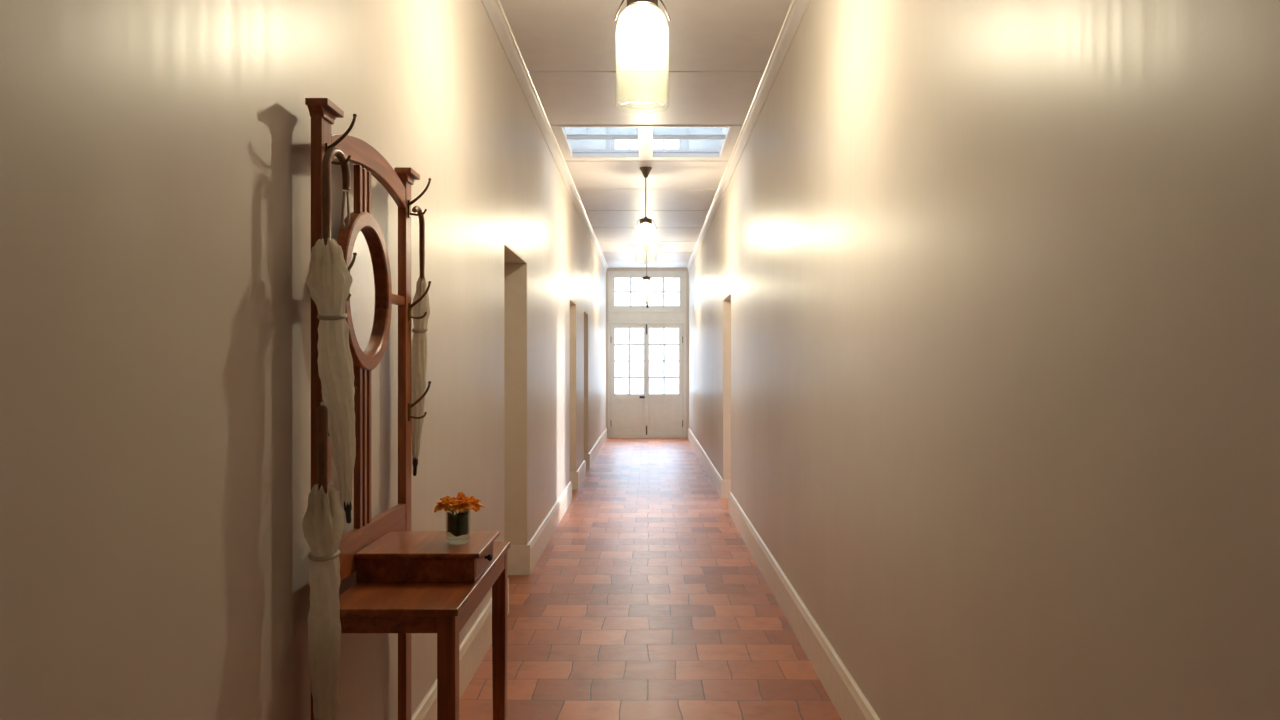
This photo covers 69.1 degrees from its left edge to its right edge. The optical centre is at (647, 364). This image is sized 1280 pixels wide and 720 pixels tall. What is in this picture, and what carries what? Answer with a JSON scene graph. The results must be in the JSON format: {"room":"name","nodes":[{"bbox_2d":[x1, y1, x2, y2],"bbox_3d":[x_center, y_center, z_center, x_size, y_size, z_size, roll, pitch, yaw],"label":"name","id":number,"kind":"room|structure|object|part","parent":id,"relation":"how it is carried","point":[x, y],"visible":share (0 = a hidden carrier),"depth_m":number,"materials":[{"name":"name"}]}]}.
{"room":"house hallway","nodes":[
{"label":"house hallway","id":0,"kind":"room"},
{"bbox_2d":[0,0,605,719],"bbox_3d":[-1.018,-0.290,6.325,0.360,3.480,24.650,0,0,0],"label":"wall","id":1,"kind":"structure","parent":0,"point":[155,155],"depth_m":1.84,"materials":[{"name":"paint"}]},
{"bbox_2d":[411,428,606,719],"bbox_3d":[-0.976,1.347,6.250,0.324,0.205,24.500,0,0,0],"label":"baseboard","id":2,"kind":"structure","parent":1,"relation":"attached to","point":[522,559],"depth_m":6.42,"materials":[{"name":"beige paint"}]},
{"bbox_2d":[504,243,526,544],"bbox_3d":[-1.018,0.265,5.930,0.359,1.960,1.020,0,0,0],"label":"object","id":3,"kind":"structure","parent":1,"relation":"attached to","point":[515,266],"depth_m":6.43,"materials":[{"name":"beige paint"}]},
{"bbox_2d":[481,0,607,271],"bbox_3d":[-0.812,-1.878,6.250,0.052,0.104,24.500,0,0,0],"label":"trim","id":4,"kind":"structure","parent":1,"relation":"attached to","point":[494,10],"depth_m":6.57,"materials":[{"name":"paint"}]},
{"bbox_2d":[570,299,575,471],"bbox_3d":[-1.018,0.265,10.400,0.359,1.960,0.900,0,0,0],"label":"trim","id":5,"kind":"structure","parent":1,"relation":"attached to","point":[572,304],"depth_m":10.84,"materials":[{"name":"beige paint"}]},
{"bbox_2d":[584,311,587,453],"bbox_3d":[-1.018,0.265,12.595,0.359,1.960,0.850,0,0,0],"label":"trim","id":6,"kind":"structure","parent":1,"relation":"attached to","point":[585,313],"depth_m":13.01,"materials":[{"name":"beige paint"}]},
{"bbox_2d":[500,0,791,267],"bbox_3d":[-0.011,-1.990,6.225,2.373,0.120,24.850,0,0,0],"label":"ceiling","id":7,"kind":"structure","parent":0,"point":[710,63],"depth_m":6.40,"materials":[{"name":"paint"}]},
{"bbox_2d":[614,0,670,109],"bbox_3d":[-0.022,-1.462,3.600,0.208,0.934,0.208,0,0,29],"label":"pendant lamp","id":8,"kind":"object","parent":7,"relation":"hanging from","point":[642,7],"visible":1,"depth_m":3.59,"materials":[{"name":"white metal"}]},
{"bbox_3d":[-0.022,-1.283,3.600,0.042,0.112,0.042,0,0,0],"label":"bulb","id":9,"kind":"part","parent":8,"relation":"part of","materials":[{"name":"white glass"}]},
{"bbox_2d":[557,126,734,159],"bbox_3d":[-0.018,-1.953,8.120,1.435,0.054,1.240,0,0,0],"label":"window","id":10,"kind":"structure","parent":7,"relation":"attached to","point":[580,142],"depth_m":8.14,"materials":[{"name":"paint"}]},
{"bbox_3d":[-0.393,-1.967,8.078,0.615,0.006,1.085,0,0,0],"label":"glass pane","id":11,"kind":"part","parent":10,"relation":"part of","materials":[{"name":"clear glass"}]},
{"bbox_3d":[0.355,-1.967,8.078,0.620,0.006,1.085,0,0,0],"label":"glass pane","id":12,"kind":"part","parent":10,"relation":"part of","materials":[{"name":"clear glass"}]},
{"bbox_2d":[635,166,656,262],"bbox_3d":[-0.022,-1.462,9.100,0.208,0.934,0.208,0,0,29],"label":"pendant lamp","id":13,"kind":"object","parent":7,"relation":"hanging from","point":[645,170],"visible":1,"depth_m":9.08,"materials":[{"name":"brown metal"}]},
{"bbox_3d":[-0.022,-1.640,9.100,0.012,0.386,0.013,0,0,0],"label":"cord","id":14,"kind":"part","parent":13,"relation":"part of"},
{"bbox_3d":[-0.022,-1.283,9.100,0.042,0.112,0.042,0,0,0],"label":"bulb","id":15,"kind":"part","parent":13,"relation":"part of","materials":[{"name":"white glass"}]},
{"bbox_2d":[640,246,652,303],"bbox_3d":[-0.022,-1.462,15.100,0.208,0.934,0.208,0,0,29],"label":"pendant lamp","id":16,"kind":"object","parent":7,"relation":"hanging from","point":[646,278],"visible":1,"depth_m":15.09,"materials":[{"name":"brown metal"}]},
{"bbox_2d":[606,268,688,437],"bbox_3d":[-0.011,-0.290,18.575,2.373,3.480,0.150,0,0,0],"label":"door frame","id":17,"kind":"structure","parent":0,"point":[608,269],"depth_m":18.50,"materials":[{"name":"paint"}]},
{"bbox_2d":[608,310,685,437],"bbox_3d":[-0.018,0.182,18.538,1.555,2.535,0.183,0,0,0],"label":"door","id":18,"kind":"structure","parent":17,"relation":"in","point":[646,415],"depth_m":18.55,"materials":[{"name":"grey paint"}]},
{"bbox_3d":[-0.372,0.998,18.570,0.575,0.605,0.029,0,0,0],"label":"panel","id":19,"kind":"part","parent":18,"relation":"part of","materials":[{"name":"grey paint"}]},
{"bbox_3d":[0.320,0.998,18.570,0.590,0.605,0.029,0,0,0],"label":"panel","id":20,"kind":"part","parent":18,"relation":"part of","materials":[{"name":"grey paint"}]},
{"bbox_2d":[608,271,685,309],"bbox_3d":[-0.018,-1.475,18.550,1.555,0.780,0.100,0,0,0],"label":"window","id":21,"kind":"structure","parent":17,"relation":"in","point":[612,275],"depth_m":18.52,"materials":[{"name":"grey paint"}]},
{"bbox_2d":[459,438,840,719],"bbox_3d":[1.200,1.510,6.175,5.000,0.120,24.950,0,0,0],"label":"floor","id":22,"kind":"structure","parent":0,"point":[646,599],"depth_m":5.32,"materials":[{"name":"tile"}]},
{"bbox_2d":[305,98,509,719],"bbox_3d":[-0.619,0.413,2.612,0.367,2.074,0.882,0,0,0],"label":"stand","id":23,"kind":"object","parent":22,"relation":"on","point":[408,581],"visible":0.8,"depth_m":2.51,"materials":[{"name":"brown wood"}]},
{"bbox_3d":[-0.783,0.422,2.229,0.027,2.056,0.069,0,0,0],"label":"post","id":24,"kind":"part","parent":23,"relation":"part of","materials":[{"name":"brown wood"}]},
{"bbox_2d":[302,402,343,719],"bbox_3d":[-0.739,0.532,2.159,0.092,0.892,0.162,0,0,0],"label":"umbrella","id":25,"kind":"object","parent":23,"relation":"hanging from","point":[323,520],"visible":0.98,"depth_m":2.11,"materials":[{"name":"fabric"}]},
{"bbox_3d":[-0.744,0.214,2.124,0.023,0.242,0.024,0,0,0],"label":"handle","id":26,"kind":"part","parent":25,"relation":"part of","materials":[{"name":"wood"}]},
{"bbox_2d":[306,147,355,522],"bbox_3d":[-0.737,-0.072,2.189,0.103,0.889,0.166,0,0,0],"label":"umbrella","id":27,"kind":"object","parent":23,"relation":"hanging from","point":[329,280],"visible":1,"depth_m":2.15,"materials":[{"name":"fabric"}]},
{"bbox_3d":[-0.742,-0.377,2.210,0.027,0.280,0.125,0,0,5],"label":"handle","id":28,"kind":"part","parent":27,"relation":"part of","materials":[{"name":"wood"}]},
{"bbox_3d":[-0.735,-0.377,2.262,0.022,0.092,0.007,0,0,0],"label":"wrist cord","id":29,"kind":"part","parent":27,"relation":"part of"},
{"bbox_3d":[-0.785,-0.203,2.578,0.033,0.437,0.437,0,0,0],"label":"mirror frame","id":30,"kind":"part","parent":23,"relation":"part of","materials":[{"name":"brown wood"}]},
{"bbox_2d":[350,228,380,354],"bbox_3d":[-0.793,-0.203,2.578,0.006,0.360,0.360,0,0,0],"label":"mirror glass","id":31,"kind":"object","parent":23,"relation":"attached to","point":[365,289],"depth_m":2.61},
{"bbox_3d":[-0.783,-0.556,2.612,0.024,0.112,0.696,0,0,0],"label":"arched rail","id":32,"kind":"part","parent":23,"relation":"part of","materials":[{"name":"brown wood"}]},
{"bbox_3d":[-0.784,-0.203,2.876,0.021,0.028,0.168,0,0,0],"label":"rail","id":33,"kind":"part","parent":23,"relation":"part of","materials":[{"name":"brown wood"}]},
{"bbox_3d":[-0.783,0.422,2.994,0.027,2.056,0.069,0,0,0],"label":"post","id":34,"kind":"part","parent":23,"relation":"part of","materials":[{"name":"brown wood"}]},
{"bbox_2d":[411,206,429,475],"bbox_3d":[-0.755,-0.074,3.028,0.070,0.877,0.111,0,0,16],"label":"umbrella","id":35,"kind":"object","parent":23,"relation":"hanging from","point":[419,341],"visible":0.9,"depth_m":3.04,"materials":[{"name":"fabric"}]},
{"bbox_3d":[-0.744,-0.376,3.014,0.018,0.274,0.091,0,0,4],"label":"handle","id":36,"kind":"part","parent":35,"relation":"part of","materials":[{"name":"wood"}]},
{"bbox_2d":[339,542,509,615],"bbox_3d":[-0.608,0.583,2.605,0.322,0.018,0.836,0,0,0],"label":"shelf","id":37,"kind":"object","parent":23,"relation":"attached to","point":[371,595],"depth_m":2.34,"materials":[{"name":"brown wood"}]},
{"bbox_3d":[-0.476,1.021,2.220,0.043,0.858,0.049,0,0,0],"label":"leg","id":38,"kind":"part","parent":23,"relation":"part of","materials":[{"name":"brown wood"}]},
{"bbox_2d":[446,510,468,542],"bbox_3d":[-0.529,0.449,2.590,0.067,0.090,0.067,0,0,0],"label":"glass vase","id":39,"kind":"object","parent":23,"relation":"on","point":[458,526],"visible":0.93,"depth_m":2.57,"materials":[{"name":"glass"}]},
{"bbox_2d":[434,492,483,516],"bbox_3d":[-0.527,0.410,2.586,0.136,0.108,0.118,0,0,0],"label":"bunch","id":40,"kind":"object","parent":39,"relation":"on","point":[463,502],"visible":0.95,"depth_m":2.56,"materials":[{"name":"orange plant"}]},
{"bbox_3d":[-0.603,0.536,2.602,0.294,0.055,0.268,0,0,0],"label":"drawer","id":41,"kind":"part","parent":23,"relation":"part of","materials":[{"name":"brown wood"}]},
{"bbox_3d":[-0.446,0.538,2.602,0.021,0.021,0.021,0,0,0],"label":"knob","id":42,"kind":"part","parent":23,"relation":"part of","materials":[{"name":"metal"}]},
{"bbox_3d":[-0.476,1.021,2.990,0.043,0.858,0.049,0,0,0],"label":"leg","id":43,"kind":"part","parent":23,"relation":"part of","materials":[{"name":"brown wood"}]},
{"bbox_2d":[689,0,1279,719],"bbox_3d":[0.995,-0.290,6.325,0.360,3.480,24.650,0,0,0],"label":"wall","id":44,"kind":"structure","parent":0,"point":[1002,277],"depth_m":2.04,"materials":[{"name":"paint"}]},
{"bbox_2d":[723,293,730,479],"bbox_3d":[0.996,0.265,9.615,0.359,1.960,0.970,0,0,0],"label":"trim","id":45,"kind":"structure","parent":44,"relation":"attached to","point":[727,300],"depth_m":10.09,"materials":[{"name":"beige paint"}]},
{"bbox_2d":[687,0,810,271],"bbox_3d":[0.789,-1.878,6.250,0.052,0.104,24.500,0,0,0],"label":"trim","id":46,"kind":"structure","parent":44,"relation":"attached to","point":[797,9],"depth_m":6.58,"materials":[{"name":"paint"}]},
{"bbox_2d":[688,428,879,719],"bbox_3d":[0.983,1.347,6.250,0.384,0.205,24.500,0,0,0],"label":"baseboard","id":47,"kind":"structure","parent":44,"relation":"attached to","point":[847,698],"depth_m":4.85,"materials":[{"name":"beige paint"}]}
]}

